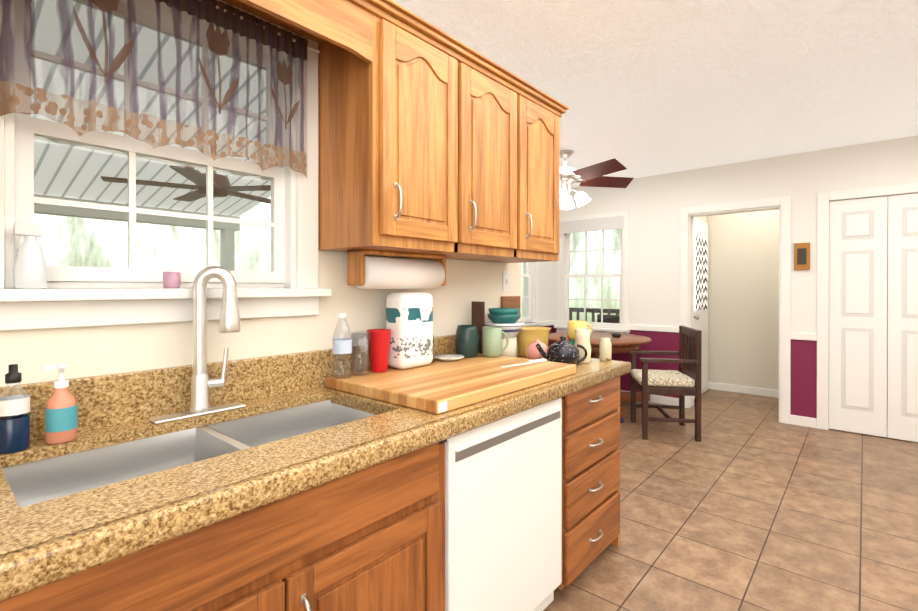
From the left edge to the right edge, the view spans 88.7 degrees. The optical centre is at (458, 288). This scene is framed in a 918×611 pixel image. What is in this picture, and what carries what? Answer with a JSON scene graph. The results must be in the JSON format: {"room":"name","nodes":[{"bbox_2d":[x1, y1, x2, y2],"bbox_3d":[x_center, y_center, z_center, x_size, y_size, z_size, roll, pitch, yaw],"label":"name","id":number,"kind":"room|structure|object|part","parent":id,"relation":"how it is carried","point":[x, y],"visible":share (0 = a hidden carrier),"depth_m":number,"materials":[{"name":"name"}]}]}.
{"room":"kitchen","nodes":[
{"label":"kitchen","id":0,"kind":"room"},
{"bbox_2d":[0,250,520,386],"bbox_3d":[-1.476,0.016,0.813,0.150,2.540,5.490,0,0,41],"label":"wall","id":1,"kind":"structure","parent":0,"point":[88,351],"depth_m":1.61,"materials":[{"name":"beige paint"}]},
{"bbox_2d":[0,0,331,330],"bbox_3d":[-0.881,-0.425,1.454,0.210,1.048,0.996,0,0,41],"label":"window","id":2,"kind":"structure","parent":1,"relation":"in","point":[81,296],"depth_m":1.41,"materials":[{"name":"white"}]},
{"bbox_2d":[13,223,46,287],"bbox_3d":[-1.050,-0.080,1.151,0.062,0.158,0.062,0,0,41],"label":"vase","id":3,"kind":"object","parent":2,"relation":"on","point":[30,268],"visible":1,"depth_m":1.13,"materials":[{"name":"white"}]},
{"bbox_3d":[-0.904,-0.434,1.473,0.060,0.825,0.730,0,0,41],"label":"sash","id":4,"kind":"part","parent":2,"relation":"part of","materials":[{"name":"white wood"}]},
{"bbox_3d":[-0.904,-0.434,1.473,0.039,0.745,0.650,0,0,41],"label":"glass","id":5,"kind":"part","parent":2,"relation":"part of","materials":[{"name":"white"}]},
{"bbox_2d":[0,0,319,177],"bbox_3d":[-0.815,-0.649,1.396,0.028,0.505,0.920,0,0,41],"label":"curtain valance","id":6,"kind":"object","parent":2,"relation":"hanging from","point":[226,17],"visible":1,"depth_m":1.39,"materials":[{"name":"grey"}]},
{"bbox_3d":[-0.821,-0.881,1.400,0.012,0.012,0.920,0,0,41],"label":"rod","id":7,"kind":"part","parent":6,"relation":"part of","materials":[{"name":"brown metal"}]},
{"bbox_2d":[163,272,180,287],"bbox_3d":[-0.847,-0.026,1.386,0.046,0.048,0.046,0,0,41],"label":"cup","id":8,"kind":"object","parent":2,"relation":"on","point":[171,279],"visible":1,"depth_m":1.37,"materials":[{"name":"pink ceramic"}]},
{"bbox_2d":[0,335,517,439],"bbox_3d":[-0.753,0.321,1.511,0.028,0.175,3.490,0,0,41],"label":"backsplash","id":9,"kind":"structure","parent":1,"relation":"attached to","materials":[{"name":"stone"}]},
{"bbox_2d":[222,0,401,255],"bbox_3d":[-0.709,-0.552,1.313,0.348,0.813,1.105,0,0,41],"label":"upper cabinet","id":10,"kind":"object","parent":1,"relation":"attached to","point":[359,42],"depth_m":1.61,"materials":[{"name":"brown wood"}]},
{"bbox_3d":[-0.207,-0.301,1.606,0.034,0.120,0.010,0,0,41],"label":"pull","id":11,"kind":"part","parent":10,"relation":"part of","materials":[{"name":"silver metal"}]},
{"bbox_3d":[-0.137,-0.546,1.726,0.020,0.723,0.383,0,0,41],"label":"door","id":12,"kind":"part","parent":10,"relation":"part of","materials":[{"name":"brown wood"}]},
{"bbox_3d":[-0.525,-0.944,1.510,0.368,0.055,2.994,0,0,41],"label":"crown","id":13,"kind":"part","parent":10,"relation":"part of","materials":[{"name":"brown wood"}]},
{"bbox_2d":[358,8,477,259],"bbox_3d":[-0.244,-0.554,1.853,0.348,0.813,0.492,0,0,41],"label":"upper cabinet","id":14,"kind":"object","parent":1,"relation":"attached to","point":[437,147],"depth_m":1.79,"materials":[{"name":"brown wood"}]},
{"bbox_3d":[-0.133,-0.545,1.722,0.006,0.573,0.239,0,0,41],"label":"door panel","id":15,"kind":"part","parent":14,"relation":"part of","materials":[{"name":"brown wood"}]},
{"bbox_3d":[0.059,-0.302,1.913,0.034,0.120,0.010,0,0,41],"label":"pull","id":16,"kind":"part","parent":14,"relation":"part of","materials":[{"name":"silver metal"}]},
{"bbox_3d":[0.133,-0.547,2.038,0.020,0.723,0.398,0,0,41],"label":"door","id":17,"kind":"part","parent":14,"relation":"part of","materials":[{"name":"brown wood"}]},
{"bbox_2d":[450,53,529,262],"bbox_3d":[0.010,-0.555,2.145,0.348,0.813,0.560,0,0,41],"label":"upper cabinet","id":18,"kind":"object","parent":1,"relation":"attached to","point":[503,97],"depth_m":2.10,"materials":[{"name":"brown wood"}]},
{"bbox_3d":[0.138,-0.546,2.035,0.006,0.573,0.254,0,0,41],"label":"door panel","id":19,"kind":"part","parent":18,"relation":"part of","materials":[{"name":"brown wood"}]},
{"bbox_3d":[0.334,-0.303,2.232,0.034,0.120,0.010,0,0,41],"label":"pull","id":20,"kind":"part","parent":18,"relation":"part of","materials":[{"name":"silver metal"}]},
{"bbox_3d":[0.402,-0.548,2.349,0.020,0.723,0.378,0,0,41],"label":"door","id":21,"kind":"part","parent":18,"relation":"part of","materials":[{"name":"brown wood"}]},
{"bbox_2d":[503,271,509,290],"bbox_3d":[0.277,-0.043,2.714,0.012,0.115,0.070,0,0,41],"label":"switch plate","id":22,"kind":"object","parent":1,"relation":"attached to","point":[506,281],"visible":1,"depth_m":2.71,"materials":[{"name":"white plastic"}]},
{"bbox_2d":[501,296,519,312],"bbox_3d":[0.302,0.096,2.739,0.018,0.107,0.180,0,0,41],"label":"plaque","id":23,"kind":"object","parent":1,"relation":"attached to","point":[510,301],"visible":0.58,"depth_m":2.72,"materials":[{"name":"brown wood"}]},
{"bbox_2d":[506,84,565,262],"bbox_3d":[0.261,-0.556,2.436,0.348,0.813,0.487,0,0,41],"label":"upper cabinet","id":24,"kind":"object","parent":1,"relation":"attached to","point":[546,112],"depth_m":2.38,"materials":[{"name":"brown wood"}]},
{"bbox_3d":[0.406,-0.547,2.346,0.006,0.573,0.234,0,0,41],"label":"door panel","id":25,"kind":"part","parent":24,"relation":"part of","materials":[{"name":"brown wood"}]},
{"bbox_2d":[526,261,551,322],"bbox_3d":[0.165,0.002,5.005,0.150,2.540,3.300,0,0,41],"label":"wall","id":26,"kind":"structure","parent":0,"point":[545,291],"depth_m":5.96,"materials":[{"name":"white paint"}]},
{"bbox_2d":[521,262,541,326],"bbox_3d":[0.697,-0.165,5.575,0.210,1.350,0.770,0,0,41],"label":"window","id":27,"kind":"structure","parent":26,"relation":"in","point":[527,275],"depth_m":5.77,"materials":[{"name":"white wood"}]},
{"bbox_3d":[0.675,-0.180,5.595,0.039,1.060,0.480,0,0,41],"label":"glass","id":28,"kind":"part","parent":27,"relation":"part of","materials":[{"name":"white"}]},
{"bbox_3d":[0.675,-0.180,5.595,0.060,1.140,0.560,0,0,41],"label":"sash","id":29,"kind":"part","parent":27,"relation":"part of","materials":[{"name":"white wood"}]},
{"bbox_2d":[524,320,552,326],"bbox_3d":[0.230,0.842,4.952,0.022,0.860,3.000,0,0,41],"label":"baseboard","id":30,"kind":"structure","parent":26,"relation":"attached to","point":[544,323],"depth_m":5.91,"materials":[{"name":"white wood"}]},
{"bbox_2d":[541,325,551,346],"bbox_3d":[0.223,0.827,4.958,0.004,0.710,3.000,0,0,41],"label":"trim","id":31,"kind":"structure","parent":26,"relation":"attached to","point":[550,326],"depth_m":6.04,"materials":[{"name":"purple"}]},
{"bbox_2d":[393,0,917,187],"bbox_3d":[1.237,-1.307,1.577,6.250,0.100,10.200,0,0,41],"label":"ceiling","id":32,"kind":"structure","parent":0,"point":[641,88],"depth_m":2.70,"materials":[{"name":"white paint"}]},
{"bbox_2d":[560,150,633,209],"bbox_3d":[0.953,-1.009,4.324,1.298,0.515,1.249,0,0,41],"label":"ceiling fan","id":33,"kind":"object","parent":32,"relation":"hanging from","point":[592,175],"visible":0.81,"depth_m":4.26,"materials":[{"name":"white"}]},
{"bbox_3d":[0.930,-0.832,4.213,0.136,0.110,0.140,-10,-33,36],"label":"lamp shade","id":34,"kind":"part","parent":33,"relation":"part of","materials":[{"name":"white glass"}]},
{"bbox_3d":[1.033,-0.833,4.486,0.136,0.110,0.140,11,33,36],"label":"lamp shade","id":35,"kind":"part","parent":33,"relation":"part of","materials":[{"name":"white glass"}]},
{"bbox_3d":[1.117,-0.832,4.297,0.140,0.110,0.136,-15,-15,-48],"label":"lamp shade","id":36,"kind":"part","parent":33,"relation":"part of","materials":[{"name":"white glass"}]},
{"bbox_3d":[1.183,-1.007,3.986,0.160,0.006,0.490,28,-13,-26],"label":"blade","id":37,"kind":"part","parent":33,"relation":"part of","materials":[{"name":"red wood"}]},
{"bbox_3d":[1.389,-1.008,4.428,0.490,0.006,0.160,0,-25,-11],"label":"blade","id":38,"kind":"part","parent":33,"relation":"part of","materials":[{"name":"red wood"}]},
{"bbox_2d":[694,216,709,341],"bbox_3d":[2.750,0.000,5.626,0.150,2.540,1.020,0,0,41],"label":"wall","id":39,"kind":"structure","parent":0,"point":[706,219],"depth_m":5.96,"materials":[{"name":"beige paint"}]},
{"bbox_2d":[694,218,707,398],"bbox_3d":[2.868,0.220,5.565,0.110,2.100,0.920,0,0,41],"label":"door","id":40,"kind":"structure","parent":39,"relation":"attached to","point":[700,316],"depth_m":5.69,"materials":[{"name":"white wood"}]},
{"bbox_3d":[2.861,-0.170,5.569,0.004,0.840,0.500,0,0,41],"label":"glass","id":41,"kind":"part","parent":40,"relation":"part of","materials":[{"name":"clear glass"}]},
{"bbox_3d":[2.833,0.220,5.595,0.018,2.100,0.920,0,0,41],"label":"casing","id":42,"kind":"part","parent":40,"relation":"part of","materials":[{"name":"white"}]},
{"bbox_2d":[695,235,706,310],"bbox_3d":[2.873,-0.185,5.559,0.012,0.870,0.540,0,0,41],"label":"curtain","id":43,"kind":"object","parent":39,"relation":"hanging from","point":[701,275],"visible":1,"depth_m":5.53,"materials":[{"name":"white fabric"}]},
{"bbox_2d":[543,389,917,610],"bbox_3d":[1.237,1.333,1.586,6.250,0.100,10.200,0,0,41],"label":"floor","id":44,"kind":"structure","parent":0,"point":[749,502],"depth_m":2.61,"materials":[{"name":"tile"}]},
{"bbox_2d":[0,562,39,610],"bbox_3d":[-1.052,0.849,0.677,0.668,0.875,0.555,0,0,41],"label":"base cabinet","id":45,"kind":"object","parent":44,"relation":"on","point":[19,589],"depth_m":0.66,"materials":[{"name":"brown wood"}]},
{"bbox_3d":[-0.515,0.895,0.804,0.020,0.582,0.455,0,0,41],"label":"door","id":46,"kind":"part","parent":45,"relation":"part of","materials":[{"name":"brown wood"}]},
{"bbox_2d":[304,390,563,610],"bbox_3d":[-0.056,0.847,1.835,0.660,0.872,0.770,0,0,41],"label":"base cabinet","id":47,"kind":"object","parent":44,"relation":"on","point":[473,519],"depth_m":1.40,"materials":[{"name":"brown wood"}]},
{"bbox_2d":[0,350,623,573],"bbox_3d":[-0.524,0.390,1.273,0.630,0.040,3.430,0,0,41],"label":"countertop","id":48,"kind":"structure","parent":47,"relation":"on","point":[49,529],"depth_m":0.99,"materials":[{"name":"beige stone"}]},
{"bbox_2d":[0,364,29,453],"bbox_3d":[-1.019,0.271,1.075,0.057,0.197,0.057,0,0,41],"label":"soap bottle","id":49,"kind":"object","parent":48,"relation":"on","point":[15,429],"visible":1,"depth_m":1.06,"materials":[{"name":"blue plastic"}]},
{"bbox_2d":[42,364,77,444],"bbox_3d":[-0.965,0.275,1.137,0.061,0.187,0.064,0,0,41],"label":"soap dispenser","id":50,"kind":"object","parent":48,"relation":"on","point":[61,418],"visible":1,"depth_m":1.12,"materials":[{"name":"orange plastic"}]},
{"bbox_3d":[-0.975,0.188,1.126,0.010,0.010,0.034,0,0,41],"label":"spout","id":51,"kind":"part","parent":50,"relation":"part of","materials":[{"name":"white plastic"}]},
{"bbox_2d":[148,266,247,425],"bbox_3d":[-0.747,0.150,1.373,0.106,0.439,0.250,0,0,41],"label":"faucet","id":52,"kind":"object","parent":48,"relation":"on","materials":[{"name":"silver metal"}]},
{"bbox_2d":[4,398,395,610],"bbox_3d":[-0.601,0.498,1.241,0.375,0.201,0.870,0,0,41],"label":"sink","id":53,"kind":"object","parent":48,"relation":"in","point":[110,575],"depth_m":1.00,"materials":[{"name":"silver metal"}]},
{"bbox_3d":[-0.320,0.715,0.989,0.034,0.124,0.010,0,0,41],"label":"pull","id":54,"kind":"part","parent":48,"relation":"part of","materials":[{"name":"silver metal"}]},
{"bbox_2d":[326,353,575,413],"bbox_3d":[0.005,0.346,1.887,0.578,0.040,0.870,0,0,41],"label":"cutting board","id":55,"kind":"object","parent":48,"relation":"on","point":[437,386],"visible":0.9,"depth_m":1.69,"materials":[{"name":"brown wood"}]},
{"bbox_2d":[333,313,351,378],"bbox_3d":[-0.430,0.207,1.733,0.068,0.237,0.069,0,0,41],"label":"water bottle","id":56,"kind":"object","parent":55,"relation":"on","point":[342,345],"visible":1,"depth_m":1.71,"materials":[{"name":"clear plastic"}]},
{"bbox_2d":[351,332,369,375],"bbox_3d":[-0.375,0.246,1.789,0.071,0.160,0.072,0,0,41],"label":"drink glass","id":57,"kind":"object","parent":55,"relation":"on","point":[367,347],"visible":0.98,"depth_m":1.78,"materials":[{"name":"glass"}]},
{"bbox_2d":[366,329,390,372],"bbox_3d":[-0.316,0.244,1.857,0.098,0.163,0.098,0,0,41],"label":"cup","id":58,"kind":"object","parent":55,"relation":"on","point":[379,345],"visible":1,"depth_m":1.82,"materials":[{"name":"red plastic"}]},
{"bbox_2d":[386,292,432,368],"bbox_3d":[-0.206,0.170,1.969,0.120,0.310,0.190,0,0,41],"label":"canister","id":59,"kind":"object","parent":55,"relation":"on","point":[409,319],"visible":0.92,"depth_m":1.90,"materials":[{"name":"white ceramic"}]},
{"bbox_2d":[434,354,463,360],"bbox_3d":[-0.045,0.316,2.148,0.140,0.017,0.140,0,0,41],"label":"plate","id":60,"kind":"object","parent":55,"relation":"on","point":[448,357],"visible":0.98,"depth_m":2.17,"materials":[{"name":"white ceramic"}]},
{"bbox_2d":[455,325,478,357],"bbox_3d":[0.039,0.250,2.260,0.116,0.148,0.116,0,0,41],"label":"mug","id":61,"kind":"object","parent":55,"relation":"on","point":[466,341],"visible":0.94,"depth_m":2.21,"materials":[{"name":"teal ceramic"}]},
{"bbox_2d":[482,326,508,356],"bbox_3d":[0.169,0.254,2.263,0.107,0.140,0.108,0,0,41],"label":"mug","id":62,"kind":"object","parent":55,"relation":"on","point":[491,341],"visible":1,"depth_m":2.23,"materials":[{"name":"green ceramic"}]},
{"bbox_3d":[0.221,0.251,2.268,0.033,0.096,0.033,0,0,41],"label":"handle","id":63,"kind":"part","parent":62,"relation":"part of","materials":[{"name":"green ceramic"}]},
{"bbox_2d":[500,359,546,367],"bbox_3d":[0.282,0.318,2.024,0.260,0.012,0.022,0,0,-37],"label":"knife","id":64,"kind":"object","parent":55,"relation":"on","point":[536,361],"visible":1,"depth_m":2.04,"materials":[{"name":"white metal"}]},
{"bbox_3d":[0.346,0.318,2.073,0.100,0.012,0.020,0,0,-37],"label":"handle","id":65,"kind":"part","parent":64,"relation":"part of","materials":[{"name":"white plastic"}]},
{"bbox_2d":[472,301,484,353],"bbox_3d":[0.098,0.214,2.409,0.065,0.300,0.030,0,0,41],"label":"box","id":66,"kind":"object","parent":48,"relation":"on","point":[478,314],"visible":0.54,"depth_m":2.39,"materials":[{"name":"brown wood"}]},
{"bbox_2d":[485,308,523,357],"bbox_3d":[0.236,0.233,2.458,0.210,0.262,0.210,0,0,41],"label":"bowls","id":67,"kind":"object","parent":48,"relation":"on","point":[508,322],"visible":0.75,"depth_m":2.39,"materials":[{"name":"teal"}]},
{"bbox_2d":[488,308,519,314],"bbox_3d":[0.236,0.133,2.457,0.166,0.062,0.166,0,0,41],"label":"bowl","id":68,"kind":"object","parent":67,"relation":"on","point":[492,311],"depth_m":2.39,"materials":[{"name":"teal ceramic"}]},
{"bbox_2d":[487,313,520,323],"bbox_3d":[0.236,0.162,2.457,0.176,0.065,0.176,0,0,41],"label":"bowl","id":69,"kind":"object","parent":67,"relation":"on","point":[495,318],"depth_m":2.39,"materials":[{"name":"teal ceramic"}]},
{"bbox_2d":[517,327,550,356],"bbox_3d":[0.403,0.289,2.567,0.200,0.150,0.200,0,0,41],"label":"canister","id":70,"kind":"object","parent":48,"relation":"on","point":[526,336],"visible":0.58,"depth_m":2.50,"materials":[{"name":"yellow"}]},
{"bbox_2d":[526,340,546,359],"bbox_3d":[0.390,0.309,2.346,0.112,0.112,0.112,0,0,41],"label":"pot","id":71,"kind":"object","parent":48,"relation":"on","point":[532,352],"visible":0.65,"depth_m":2.31,"materials":[{"name":"pink ceramic"}]},
{"bbox_2d":[535,336,587,363],"bbox_3d":[0.490,0.295,2.247,0.184,0.140,0.188,0,0,41],"label":"teapot","id":72,"kind":"object","parent":48,"relation":"on","point":[562,350],"visible":0.94,"depth_m":2.20,"materials":[{"name":"black ceramic"}]},
{"bbox_3d":[0.401,0.299,2.240,0.060,0.081,0.061,0,0,41],"label":"spout","id":73,"kind":"part","parent":72,"relation":"part of","materials":[{"name":"black ceramic"}]},
{"bbox_3d":[0.497,0.243,2.248,0.072,0.035,0.072,0,0,41],"label":"lid","id":74,"kind":"part","parent":72,"relation":"part of","materials":[{"name":"black ceramic"}]},
{"bbox_3d":[0.590,0.310,2.256,0.042,0.089,0.043,0,0,41],"label":"handle","id":75,"kind":"part","parent":72,"relation":"part of","materials":[{"name":"black ceramic"}]},
{"bbox_2d":[568,339,591,350],"bbox_3d":[0.624,0.314,2.446,0.103,0.100,0.105,0,0,41],"label":"mug","id":76,"kind":"object","parent":48,"relation":"on","point":[571,341],"visible":0.04,"depth_m":2.42,"materials":[{"name":"teal ceramic"}]},
{"bbox_2d":[567,320,592,339],"bbox_3d":[0.623,0.215,2.445,0.108,0.095,0.110,0,0,41],"label":"mug","id":77,"kind":"object","parent":76,"relation":"on","point":[573,325],"visible":0.58,"depth_m":2.41,"materials":[{"name":"yellow ceramic"}]},
{"bbox_2d":[575,329,590,363],"bbox_3d":[0.612,0.282,2.327,0.084,0.165,0.084,0,0,41],"label":"pitcher","id":78,"kind":"object","parent":48,"relation":"on","point":[582,337],"visible":0.67,"depth_m":2.29,"materials":[{"name":"beige ceramic"}]},
{"bbox_2d":[599,337,611,360],"bbox_3d":[0.745,0.307,2.390,0.060,0.116,0.060,0,0,41],"label":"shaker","id":79,"kind":"object","parent":48,"relation":"on","point":[605,348],"visible":1,"depth_m":2.37,"materials":[{"name":"beige ceramic"}]},
{"bbox_3d":[-0.208,0.894,1.158,0.020,0.582,0.466,0,0,41],"label":"door","id":80,"kind":"part","parent":47,"relation":"part of","materials":[{"name":"brown wood"}]},
{"bbox_3d":[-0.204,0.895,1.155,0.006,0.432,0.322,0,0,41],"label":"door panel","id":81,"kind":"part","parent":47,"relation":"part of","materials":[{"name":"brown wood"}]},
{"bbox_2d":[445,398,561,610],"bbox_3d":[0.177,0.788,1.634,0.040,0.780,0.674,0,0,41],"label":"dishwasher","id":82,"kind":"object","parent":47,"relation":"in","point":[503,477],"depth_m":1.58,"materials":[{"name":"white metal"}]},
{"bbox_2d":[564,366,627,586],"bbox_3d":[0.369,0.844,2.321,0.668,0.875,0.600,0,0,41],"label":"base cabinet","id":83,"kind":"object","parent":44,"relation":"on","point":[591,406],"depth_m":2.05,"materials":[{"name":"brown wood"}]},
{"bbox_3d":[0.608,1.098,2.103,0.020,0.208,0.538,0,0,41],"label":"drawer","id":84,"kind":"part","parent":83,"relation":"part of","materials":[{"name":"brown wood"}]},
{"bbox_3d":[0.608,0.880,2.103,0.020,0.183,0.538,0,0,41],"label":"drawer","id":85,"kind":"part","parent":83,"relation":"part of","materials":[{"name":"brown wood"}]},
{"bbox_3d":[0.608,0.685,2.102,0.020,0.174,0.538,0,0,41],"label":"drawer","id":86,"kind":"part","parent":83,"relation":"part of","materials":[{"name":"brown wood"}]},
{"bbox_3d":[0.608,0.493,2.101,0.020,0.175,0.538,0,0,41],"label":"drawer","id":87,"kind":"part","parent":83,"relation":"part of","materials":[{"name":"brown wood"}]},
{"bbox_3d":[0.612,1.093,2.072,0.030,0.010,0.110,0,0,41],"label":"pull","id":88,"kind":"part","parent":83,"relation":"part of","materials":[{"name":"silver metal"}]},
{"bbox_3d":[0.612,0.875,2.071,0.030,0.010,0.110,0,0,41],"label":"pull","id":89,"kind":"part","parent":83,"relation":"part of","materials":[{"name":"silver metal"}]},
{"bbox_3d":[0.612,0.680,2.070,0.030,0.010,0.110,0,0,41],"label":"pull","id":90,"kind":"part","parent":83,"relation":"part of","materials":[{"name":"silver metal"}]},
{"bbox_3d":[0.612,0.488,2.070,0.030,0.010,0.110,0,0,41],"label":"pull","id":91,"kind":"part","parent":83,"relation":"part of","materials":[{"name":"silver metal"}]},
{"bbox_2d":[548,332,651,422],"bbox_3d":[1.465,0.890,5.022,1.100,0.761,1.100,0,0,41],"label":"table","id":92,"kind":"object","parent":44,"relation":"on","point":[624,343],"visible":0.44,"depth_m":4.79,"materials":[{"name":"brown wood"}]},
{"bbox_3d":[1.465,0.874,5.022,0.180,0.495,0.180,0,0,41],"label":"post","id":93,"kind":"part","parent":92,"relation":"part of","materials":[{"name":"brown wood"}]},
{"bbox_2d":[628,326,701,441],"bbox_3d":[1.823,0.809,4.203,0.490,0.930,0.560,0,0,10],"label":"chair","id":94,"kind":"object","parent":44,"relation":"on","point":[645,381],"visible":1,"depth_m":3.99,"materials":[{"name":"brown wood"}]},
{"bbox_2d":[631,369,693,387],"bbox_3d":[1.806,0.796,4.206,0.435,0.074,0.470,0,0,10],"label":"cushion","id":95,"kind":"object","parent":94,"relation":"on","point":[656,378],"depth_m":4.03,"materials":[{"name":"beige fabric"}]},
{"bbox_2d":[552,135,917,333],"bbox_3d":[3.559,0.005,4.154,6.100,2.540,0.150,0,0,41],"label":"wall","id":96,"kind":"structure","parent":0,"point":[653,204],"depth_m":4.75,"materials":[{"name":"white paint"}]},
{"bbox_2d":[554,211,629,333],"bbox_3d":[1.644,-0.166,5.769,0.960,1.470,0.210,0,0,41],"label":"window","id":97,"kind":"structure","parent":96,"relation":"in","point":[561,267],"depth_m":5.76,"materials":[{"name":"white wood"}]},
{"bbox_2d":[560,216,623,233],"bbox_3d":[1.599,-0.776,5.714,0.830,0.150,0.011,0,0,41],"label":"window blind","id":98,"kind":"object","parent":97,"relation":"attached to","point":[600,224],"visible":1,"depth_m":5.69,"materials":[{"name":"white"}]},
{"bbox_3d":[1.663,-0.181,5.791,0.750,1.260,0.060,0,0,41],"label":"far window sash trim","id":99,"kind":"part","parent":97,"relation":"part of","materials":[{"name":"white wood"}]},
{"bbox_3d":[1.663,-0.181,5.791,0.670,1.180,0.039,0,0,41],"label":"glass","id":100,"kind":"part","parent":97,"relation":"part of","materials":[{"name":"clear glass"}]},
{"bbox_2d":[552,325,678,397],"bbox_3d":[1.799,0.825,5.575,1.557,0.710,0.004,0,0,41],"label":"wainscoting","id":101,"kind":"structure","parent":96,"relation":"attached to","point":[661,341],"depth_m":5.25,"materials":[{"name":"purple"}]},
{"bbox_2d":[553,321,678,405],"bbox_3d":[1.803,0.840,5.560,1.529,0.860,0.022,0,0,41],"label":"baseboard","id":102,"kind":"structure","parent":96,"relation":"attached to","point":[658,399],"depth_m":5.27,"materials":[{"name":"white wood"}]},
{"bbox_2d":[680,196,790,423],"bbox_3d":[2.802,0.199,4.797,0.976,2.147,0.168,0,0,41],"label":"door frame","id":103,"kind":"structure","parent":96,"relation":"attached to","point":[782,205],"depth_m":4.49,"materials":[{"name":"white wood"}]},
{"bbox_2d":[794,243,809,269],"bbox_3d":[3.184,-0.301,4.362,0.120,0.250,0.020,0,0,41],"label":"picture","id":104,"kind":"object","parent":96,"relation":"attached to","point":[801,256],"visible":1,"depth_m":4.35,"materials":[{"name":"brown wood"}]},
{"bbox_2d":[841,210,873,411],"bbox_3d":[3.497,0.192,4.124,0.218,1.746,0.002,0,0,41],"label":"trim","id":105,"kind":"structure","parent":96,"relation":"attached to","point":[870,314],"depth_m":4.11,"materials":[{"name":"white wood"}]},
{"bbox_2d":[829,196,887,436],"bbox_3d":[3.509,0.237,4.138,0.388,2.056,0.035,0,0,41],"label":"closet door","id":106,"kind":"structure","parent":96,"relation":"attached to","point":[874,423],"depth_m":4.11,"materials":[{"name":"white wood"}]},
{"bbox_2d":[817,183,917,429],"bbox_3d":[3.932,0.204,3.729,1.738,2.145,0.030,0,0,41],"label":"trim","id":107,"kind":"structure","parent":96,"relation":"attached to","point":[857,345],"depth_m":4.13,"materials":[{"name":"white wood"}]},
{"bbox_2d":[887,193,917,441],"bbox_3d":[3.805,0.238,3.882,0.388,2.056,0.035,0,0,41],"label":"closet door","id":108,"kind":"structure","parent":96,"relation":"attached to","point":[899,426],"depth_m":3.96,"materials":[{"name":"white wood"}]},
{"bbox_2d":[901,206,917,417],"bbox_3d":[3.793,0.193,3.868,0.218,1.746,0.002,0,0,41],"label":"trim","id":109,"kind":"structure","parent":96,"relation":"attached to","point":[904,314],"depth_m":3.93,"materials":[{"name":"white wood"}]},
{"bbox_2d":[708,210,778,389],"bbox_3d":[3.732,0.000,5.577,1.700,2.540,0.150,0,0,41],"label":"wall","id":110,"kind":"structure","parent":0,"point":[743,299],"depth_m":5.70,"materials":[{"name":"beige paint"}]},
{"bbox_2d":[708,382,778,397],"bbox_3d":[3.678,1.225,5.519,1.400,0.090,0.014,0,0,41],"label":"baseboard","id":111,"kind":"structure","parent":110,"relation":"attached to","point":[711,385],"depth_m":5.70,"materials":[{"name":"white wood"}]},
{"bbox_2d":[887,217,887,373],"bbox_3d":[4.049,0.006,3.863,1.768,2.540,0.050,0,0,41],"label":"wall","id":112,"kind":"structure","parent":0,"point":[887,295],"depth_m":4.10,"materials":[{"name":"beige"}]},
{"label":"outside","id":113,"kind":"structure","parent":0,"visible":0},
{"bbox_3d":[2.473,1.389,7.185,4.500,0.050,2.990,0,0,41],"label":"deck","id":114,"kind":"object","parent":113,"visible":0},
{"bbox_2d":[597,314,619,322],"bbox_3d":[2.650,0.890,7.005,1.400,0.950,0.450,0,0,41],"label":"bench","id":115,"kind":"object","parent":114,"relation":"on","point":[606,318],"depth_m":7.46,"materials":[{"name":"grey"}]},
{"bbox_3d":[-3.048,1.487,7.800,8.340,0.050,28.000,0,0,41],"label":"ground","id":116,"kind":"structure","parent":113,"visible":0},
{"bbox_2d":[34,194,239,270],"bbox_3d":[-4.381,0.370,2.538,0.120,2.220,6.300,0,0,41],"label":"beam","id":117,"kind":"structure","parent":116,"relation":"on","point":[146,219],"depth_m":4.31,"materials":[{"name":"white wood"}]},
{"bbox_2d":[31,0,270,216],"bbox_3d":[-3.155,-1.061,1.474,3.240,0.650,6.300,0,0,41],"label":"porch roof","id":118,"kind":"structure","parent":117,"relation":"on","point":[45,156],"depth_m":3.04,"materials":[{"name":"white wood"}]},
{"bbox_2d":[101,147,270,203],"bbox_3d":[-1.740,-0.832,3.240,1.157,0.380,1.216,0,0,-30],"label":"fan","id":119,"kind":"object","parent":118,"relation":"hanging from","point":[141,182],"depth_m":3.18,"materials":[{"name":"brown wood"}]},
{"bbox_3d":[-1.973,-0.693,3.500,0.520,0.010,0.120,0,0,42],"label":"porch fan blade","id":120,"kind":"part","parent":119,"relation":"part of","materials":[{"name":"brown wood"}]},
{"bbox_3d":[-1.627,-0.691,2.909,0.120,0.010,0.520,0,0,-12],"label":"porch fan blade","id":121,"kind":"part","parent":119,"relation":"part of","materials":[{"name":"brown wood"}]},
{"bbox_3d":[-1.704,-0.832,3.260,0.220,0.380,0.220,0,0,41],"label":"outdoor porch fan","id":122,"kind":"part","parent":119,"relation":"part of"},
{"bbox_3d":[-1.346,-0.692,3.226,0.520,0.010,0.120,0,0,6],"label":"porch fan blade","id":123,"kind":"part","parent":119,"relation":"part of","materials":[{"name":"brown wood"}]},
{"bbox_3d":[-1.560,-0.693,3.591,0.120,0.010,0.520,0,0,24],"label":"porch fan blade","id":124,"kind":"part","parent":119,"relation":"part of","materials":[{"name":"brown wood"}]},
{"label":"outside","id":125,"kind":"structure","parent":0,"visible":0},
{"bbox_2d":[34,196,270,271],"bbox_3d":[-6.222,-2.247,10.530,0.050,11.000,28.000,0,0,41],"label":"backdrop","id":126,"kind":"structure","parent":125,"point":[144,252],"depth_m":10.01,"materials":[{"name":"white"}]},
{"bbox_2d":[521,229,620,321],"bbox_3d":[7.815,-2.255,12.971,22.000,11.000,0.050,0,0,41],"label":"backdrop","id":127,"kind":"structure","parent":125,"point":[597,237],"depth_m":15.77,"materials":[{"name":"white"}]},
{"bbox_2d":[569,308,619,320],"bbox_3d":[2.835,0.773,7.525,4.000,0.880,0.080,0,0,41],"label":"railing","id":128,"kind":"object","parent":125,"point":[589,310],"depth_m":7.99,"materials":[{"name":"brown"}]}
]}

